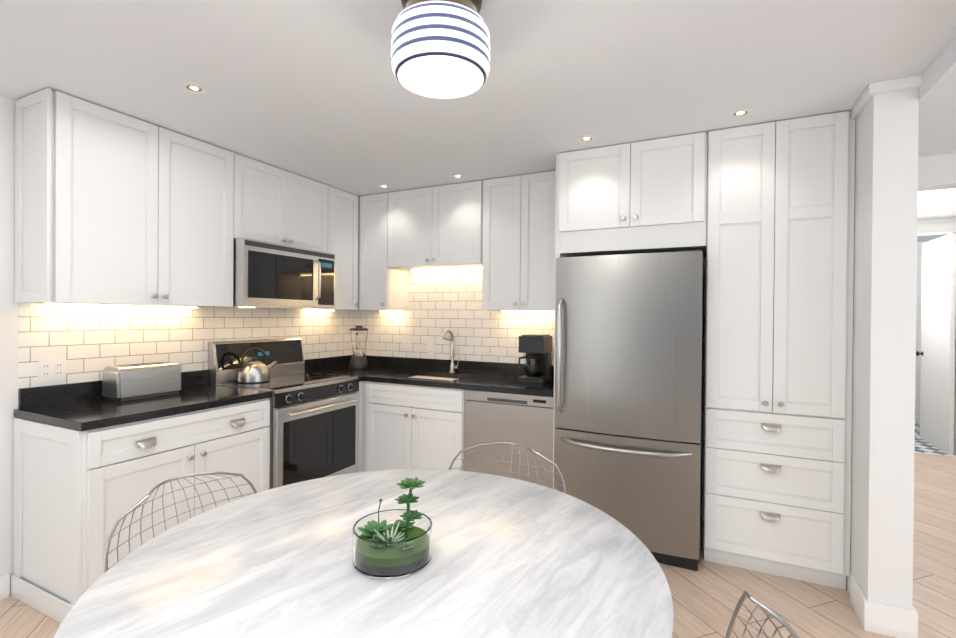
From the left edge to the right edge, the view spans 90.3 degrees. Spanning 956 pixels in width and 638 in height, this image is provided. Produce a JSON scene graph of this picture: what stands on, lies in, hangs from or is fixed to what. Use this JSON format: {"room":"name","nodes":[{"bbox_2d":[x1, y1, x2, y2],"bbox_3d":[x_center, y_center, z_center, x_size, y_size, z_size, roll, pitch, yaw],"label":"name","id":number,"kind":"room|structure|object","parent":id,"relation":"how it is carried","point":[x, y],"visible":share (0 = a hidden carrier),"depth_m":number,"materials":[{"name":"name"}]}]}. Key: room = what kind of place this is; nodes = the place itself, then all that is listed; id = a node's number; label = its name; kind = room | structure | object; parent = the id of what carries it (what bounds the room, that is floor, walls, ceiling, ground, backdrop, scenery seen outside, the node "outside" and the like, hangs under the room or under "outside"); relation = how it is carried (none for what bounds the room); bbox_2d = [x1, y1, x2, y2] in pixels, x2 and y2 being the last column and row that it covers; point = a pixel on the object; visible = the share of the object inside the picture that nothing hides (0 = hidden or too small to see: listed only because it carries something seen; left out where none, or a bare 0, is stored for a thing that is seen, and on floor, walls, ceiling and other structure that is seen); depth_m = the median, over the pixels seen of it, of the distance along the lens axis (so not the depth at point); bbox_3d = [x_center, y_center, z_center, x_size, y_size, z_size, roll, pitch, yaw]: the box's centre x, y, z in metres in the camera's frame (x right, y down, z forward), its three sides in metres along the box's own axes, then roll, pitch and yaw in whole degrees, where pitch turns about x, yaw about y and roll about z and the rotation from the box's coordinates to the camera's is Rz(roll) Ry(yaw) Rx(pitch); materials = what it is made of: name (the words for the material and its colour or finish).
{"room":"kitchen","nodes":[
{"label":"kitchen","id":0,"kind":"room"},
{"bbox_2d":[0,95,17,599],"bbox_3d":[-2.650,0.140,1.771,0.164,2.440,6.650,1,0,26],"label":"wall","id":1,"kind":"structure","parent":0,"point":[8,355],"depth_m":2.33,"materials":[{"name":"white paint"}]},
{"bbox_2d":[15,88,246,307],"bbox_3d":[-1.915,-0.577,2.730,0.319,0.996,1.023,1,0,26],"label":"upper cabinet","id":2,"kind":"object","parent":1,"relation":"attached to","point":[114,208],"depth_m":2.47,"materials":[{"name":"white wood"}]},
{"bbox_2d":[18,355,351,406],"bbox_3d":[-1.736,0.394,3.460,0.020,0.099,2.459,1,0,26],"label":"backsplash","id":3,"kind":"structure","parent":1,"relation":"attached to","point":[71,392],"depth_m":2.59,"materials":[{"name":"black stone"}]},
{"bbox_2d":[18,303,353,408],"bbox_3d":[-1.738,-0.071,3.476,0.004,1.060,2.485,1,0,26],"label":"wall tile","id":4,"kind":"structure","parent":1,"relation":"attached to","point":[90,343],"depth_m":2.91,"materials":[{"name":"white tile"}]},
{"bbox_2d":[38,358,65,381],"bbox_3d":[-2.220,0.265,2.479,0.009,0.115,0.115,1,0,26],"label":"electrical outlet","id":5,"kind":"object","parent":4,"relation":"attached to","point":[51,369],"visible":1,"depth_m":2.48,"materials":[{"name":"white plastic"}]},
{"bbox_2d":[247,157,322,250],"bbox_3d":[-1.531,-0.800,3.512,0.319,0.551,0.838,1,0,26],"label":"upper cabinet","id":6,"kind":"object","parent":1,"relation":"attached to","point":[284,207],"depth_m":3.42,"materials":[{"name":"white wood"}]},
{"bbox_2d":[232,238,334,308],"bbox_3d":[-1.476,-0.299,3.486,0.446,0.444,0.828,1,0,26],"label":"over-the-range microwave","id":7,"kind":"object","parent":6,"relation":"attached to","point":[272,275],"visible":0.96,"depth_m":3.30,"materials":[{"name":"silver metal"}]},
{"bbox_2d":[306,184,358,310],"bbox_3d":[-1.248,-0.577,4.019,0.389,0.996,0.445,1,0,26],"label":"upper cabinet","id":8,"kind":"object","parent":1,"relation":"attached to","point":[340,207],"depth_m":3.99,"materials":[{"name":"white wood"}]},
{"bbox_2d":[0,453,955,637],"bbox_3d":[0.968,1.420,1.705,6.750,0.060,9.700,1,0,26],"label":"floor","id":9,"kind":"structure","parent":0,"point":[707,595],"depth_m":2.38,"materials":[{"name":"brown wood"}]},
{"bbox_2d":[10,395,271,622],"bbox_3d":[-1.795,0.925,2.660,0.624,0.875,1.004,1,0,26],"label":"base cabinet","id":10,"kind":"object","parent":9,"relation":"on","point":[92,464],"depth_m":2.28,"materials":[{"name":"white wood"}]},
{"bbox_2d":[14,383,271,426],"bbox_3d":[-1.789,0.467,2.657,0.629,0.039,1.005,1,0,26],"label":"countertop","id":11,"kind":"structure","parent":10,"relation":"on","point":[87,412],"depth_m":2.45,"materials":[{"name":"black stone"}]},
{"bbox_2d":[102,362,180,401],"bbox_3d":[-1.923,0.352,2.745,0.170,0.186,0.362,1,0,26],"label":"toaster","id":12,"kind":"object","parent":11,"relation":"on","point":[122,383],"visible":1,"depth_m":2.65,"materials":[{"name":"grey metal"}]},
{"bbox_2d":[104,471,256,572],"bbox_3d":[-0.802,0.966,1.543,0.585,0.819,0.598,1,0,26],"label":"wire chair","id":13,"kind":"object","parent":9,"relation":"on","point":[124,515],"visible":0.19,"depth_m":1.59,"materials":[{"name":"silver metal"}]},
{"bbox_2d":[208,338,359,489],"bbox_3d":[-1.356,0.761,3.443,0.716,1.204,0.780,1,0,26],"label":"stove","id":14,"kind":"object","parent":9,"relation":"on","point":[314,426],"visible":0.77,"depth_m":3.30,"materials":[{"name":"silver metal"}]},
{"bbox_2d":[237,347,276,382],"bbox_3d":[-1.561,0.319,3.373,0.208,0.238,0.272,1,0,26],"label":"kettle","id":15,"kind":"object","parent":14,"relation":"on","point":[254,371],"visible":1,"depth_m":3.28,"materials":[{"name":"silver metal"}]},
{"bbox_2d":[357,383,361,471],"bbox_3d":[-1.084,0.924,4.141,0.604,0.875,0.705,1,0,26],"label":"base cabinet","id":16,"kind":"object","parent":9,"relation":"on","point":[360,384],"depth_m":3.77,"materials":[{"name":"white wood"}]},
{"bbox_2d":[54,469,673,637],"bbox_3d":[-0.236,1.012,1.313,1.430,0.740,1.430,1,0,26],"label":"table","id":17,"kind":"object","parent":9,"relation":"on","point":[513,558],"visible":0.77,"depth_m":1.19,"materials":[{"name":"stone"}]},
{"bbox_2d":[352,477,431,578],"bbox_3d":[-0.228,0.535,1.275,0.210,0.212,0.210,1,0,26],"label":"succulent bowl","id":18,"kind":"object","parent":17,"relation":"on","point":[393,543],"visible":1,"depth_m":1.23,"materials":[{"name":"clear glass"}]},
{"bbox_2d":[362,375,501,471],"bbox_3d":[-0.385,0.931,3.845,0.912,0.875,0.624,1,0,26],"label":"base cabinet","id":19,"kind":"object","parent":9,"relation":"on","point":[405,425],"depth_m":3.56,"materials":[{"name":"white wood"}]},
{"bbox_2d":[304,367,553,396],"bbox_3d":[-0.372,0.473,3.793,2.182,0.039,0.706,1,0,26],"label":"countertop","id":20,"kind":"structure","parent":19,"relation":"on","point":[471,380],"depth_m":3.62,"materials":[{"name":"black stone"}]},
{"bbox_2d":[349,326,368,369],"bbox_3d":[-1.071,0.252,4.242,0.176,0.386,0.200,1,0,26],"label":"blender","id":21,"kind":"object","parent":20,"relation":"on","point":[359,335],"visible":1,"depth_m":4.20,"materials":[{"name":"clear glass"}]},
{"bbox_2d":[442,329,459,372],"bbox_3d":[-0.227,0.271,3.956,0.102,0.366,0.204,1,0,26],"label":"faucet","id":22,"kind":"object","parent":20,"relation":"on","point":[453,367],"visible":1,"depth_m":4.01,"materials":[{"name":"silver metal"}]},
{"bbox_2d":[518,334,551,383],"bbox_3d":[0.419,0.288,3.529,0.208,0.345,0.220,1,0,26],"label":"coffee maker","id":23,"kind":"object","parent":20,"relation":"on","point":[536,349],"visible":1,"depth_m":3.45,"materials":[{"name":"black plastic"}]},
{"bbox_2d":[448,442,565,493],"bbox_3d":[0.038,0.972,1.899,0.584,0.819,0.574,1,0,26],"label":"wire chair","id":24,"kind":"object","parent":9,"relation":"on","point":[519,454],"visible":0.23,"depth_m":2.13,"materials":[{"name":"silver metal"}]},
{"bbox_2d":[464,390,553,488],"bbox_3d":[0.321,0.941,3.495,0.653,0.871,0.587,1,0,26],"label":"dishwasher","id":25,"kind":"object","parent":9,"relation":"on","point":[522,419],"visible":0.52,"depth_m":3.22,"materials":[{"name":"grey metal"}]},
{"bbox_2d":[554,249,703,570],"bbox_3d":[0.981,0.500,3.039,0.817,1.767,0.830,1,0,26],"label":"refrigerator","id":26,"kind":"object","parent":9,"relation":"on","point":[628,420],"visible":0.88,"depth_m":2.69,"materials":[{"name":"grey metal"}]},
{"bbox_2d":[725,590,798,637],"bbox_3d":[0.321,0.978,0.978,0.568,0.819,0.580,1,0,31],"label":"wire chair","id":27,"kind":"object","parent":9,"relation":"on","point":[776,616],"visible":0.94,"depth_m":1.00,"materials":[{"name":"silver metal"}]},
{"bbox_2d":[704,111,854,589],"bbox_3d":[1.715,0.173,2.805,0.665,2.436,0.654,1,0,26],"label":"tall cabinet","id":28,"kind":"object","parent":9,"relation":"on","point":[761,216],"depth_m":2.50,"materials":[{"name":"white wood"}]},
{"bbox_2d":[0,0,955,196],"bbox_3d":[-0.896,-1.121,0.915,4.043,0.120,6.650,1,0,26],"label":"ceiling","id":29,"kind":"structure","parent":0,"point":[315,90],"depth_m":2.04,"materials":[{"name":"white paint"}]},
{"bbox_2d":[180,82,207,93],"bbox_3d":[-1.315,-1.068,2.204,0.112,0.005,0.112,1,0,26],"label":"recessed light","id":30,"kind":"object","parent":29,"relation":"in","point":[195,88],"visible":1,"depth_m":2.20,"materials":[{"name":"white metal"}]},
{"bbox_2d":[377,184,390,188],"bbox_3d":[-0.760,-1.072,3.846,0.112,0.005,0.112,1,0,26],"label":"recessed light","id":31,"kind":"object","parent":29,"relation":"in","point":[383,186],"visible":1,"depth_m":3.84,"materials":[{"name":"white metal"}]},
{"bbox_2d":[391,0,489,97],"bbox_3d":[-0.120,-0.917,1.555,0.322,0.280,0.322,1,0,26],"label":"ceiling light fixture","id":32,"kind":"object","parent":29,"relation":"attached to","point":[440,48],"visible":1,"depth_m":1.44,"materials":[{"name":"white glass"}]},
{"bbox_2d":[451,174,465,178],"bbox_3d":[-0.148,-1.065,3.549,0.112,0.005,0.112,1,0,26],"label":"recessed light","id":33,"kind":"object","parent":29,"relation":"in","point":[458,176],"visible":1,"depth_m":3.55,"materials":[{"name":"white"}]},
{"bbox_2d":[577,135,595,142],"bbox_3d":[0.637,-1.055,2.787,0.112,0.005,0.112,1,0,26],"label":"recessed light","id":34,"kind":"object","parent":29,"relation":"in","point":[586,138],"visible":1,"depth_m":2.78,"materials":[{"name":"white metal"}]},
{"bbox_2d":[728,108,752,117],"bbox_3d":[1.339,-1.048,2.423,0.112,0.005,0.112,1,0,26],"label":"recessed light","id":35,"kind":"object","parent":29,"relation":"in","point":[740,113],"visible":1,"depth_m":2.42,"materials":[{"name":"white metal"}]},
{"bbox_2d":[702,259,706,520],"bbox_3d":[0.585,0.157,3.810,3.893,2.440,0.150,1,0,26],"label":"wall","id":36,"kind":"structure","parent":0,"point":[704,368],"depth_m":3.26,"materials":[{"name":"white paint"}]},
{"bbox_2d":[359,192,408,311],"bbox_3d":[-0.830,-0.575,4.192,0.386,0.996,0.388,1,0,26],"label":"upper cabinet","id":37,"kind":"object","parent":36,"relation":"attached to","point":[382,288],"depth_m":4.09,"materials":[{"name":"white wood"}]},
{"bbox_2d":[395,180,482,271],"bbox_3d":[-0.299,-0.749,3.972,0.880,0.636,0.319,1,0,26],"label":"upper cabinet","id":38,"kind":"object","parent":36,"relation":"attached to","point":[437,228],"depth_m":3.81,"materials":[{"name":"white wood"}]},
{"bbox_2d":[354,269,553,364],"bbox_3d":[-0.204,-0.061,4.108,2.201,1.060,0.004,1,0,26],"label":"wall tile","id":39,"kind":"structure","parent":36,"relation":"attached to","point":[440,302],"depth_m":4.12,"materials":[{"name":"white tile"}]},
{"bbox_2d":[404,335,410,347],"bbox_3d":[-0.644,0.204,4.316,0.070,0.115,0.009,1,0,26],"label":"electrical outlet","id":40,"kind":"object","parent":39,"relation":"attached to","point":[407,341],"visible":1,"depth_m":4.31,"materials":[{"name":"white plastic"}]},
{"bbox_2d":[427,342,433,355],"bbox_3d":[-0.420,0.267,4.207,0.070,0.115,0.009,1,0,26],"label":"electrical outlet","id":41,"kind":"object","parent":39,"relation":"attached to","point":[430,349],"visible":1,"depth_m":4.21,"materials":[{"name":"white plastic"}]},
{"bbox_2d":[366,355,553,378],"bbox_3d":[-0.221,0.404,4.101,2.182,0.099,0.020,1,0,26],"label":"backsplash","id":42,"kind":"structure","parent":36,"relation":"attached to","point":[373,361],"depth_m":4.12,"materials":[{"name":"black stone"}]},
{"bbox_2d":[471,171,555,311],"bbox_3d":[0.337,-0.563,3.662,0.662,0.996,0.319,1,0,26],"label":"upper cabinet","id":43,"kind":"object","parent":36,"relation":"attached to","point":[518,266],"depth_m":3.50,"materials":[{"name":"white wood"}]},
{"bbox_2d":[557,132,708,258],"bbox_3d":[1.039,-0.734,3.134,0.851,0.636,0.654,1,0,26],"label":"upper cabinet","id":44,"kind":"object","parent":36,"relation":"attached to","point":[649,196],"depth_m":2.83,"materials":[{"name":"white wood"}]},
{"bbox_2d":[846,75,921,637],"bbox_3d":[2.023,0.175,2.498,0.198,2.440,0.949,1,0,26],"label":"column","id":45,"kind":"structure","parent":0,"point":[879,579],"depth_m":2.10,"materials":[{"name":"white paint"}]},
{"bbox_2d":[915,242,924,423],"bbox_3d":[5.400,0.183,6.664,2.050,2.440,0.100,1,0,26],"label":"wall","id":46,"kind":"structure","parent":0,"point":[918,331],"depth_m":6.36,"materials":[{"name":"white paint"}]},
{"bbox_2d":[915,424,955,456],"bbox_3d":[4.997,1.401,5.805,1.700,0.004,1.799,1,0,26],"label":"floor","id":47,"kind":"structure","parent":0,"point":[923,446],"depth_m":5.18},
{"bbox_2d":[917,218,955,454],"bbox_3d":[4.369,0.181,5.183,1.707,2.440,0.166,1,0,26],"label":"wall","id":48,"kind":"structure","parent":0,"point":[936,226],"depth_m":4.92,"materials":[{"name":"white paint"}]},
{"bbox_2d":[916,233,955,453],"bbox_3d":[5.074,0.255,5.254,0.160,2.287,0.760,1,0,26],"label":"hall door","id":49,"kind":"structure","parent":48,"relation":"in","point":[937,353],"depth_m":5.17,"materials":[{"name":"white wood"}]},
{"bbox_2d":[917,36,955,219],"bbox_3d":[2.806,-1.041,0.807,2.707,0.220,9.700,1,0,26],"label":"ceiling","id":50,"kind":"structure","parent":0,"point":[937,112],"depth_m":2.27,"materials":[{"name":"white paint"}]},
{"bbox_2d":[918,153,955,191],"bbox_3d":[3.178,-0.901,2.545,1.857,0.270,0.150,1,0,26],"label":"header beam","id":51,"kind":"structure","parent":0,"point":[936,172],"depth_m":2.73,"materials":[{"name":"white paint"}]}
]}

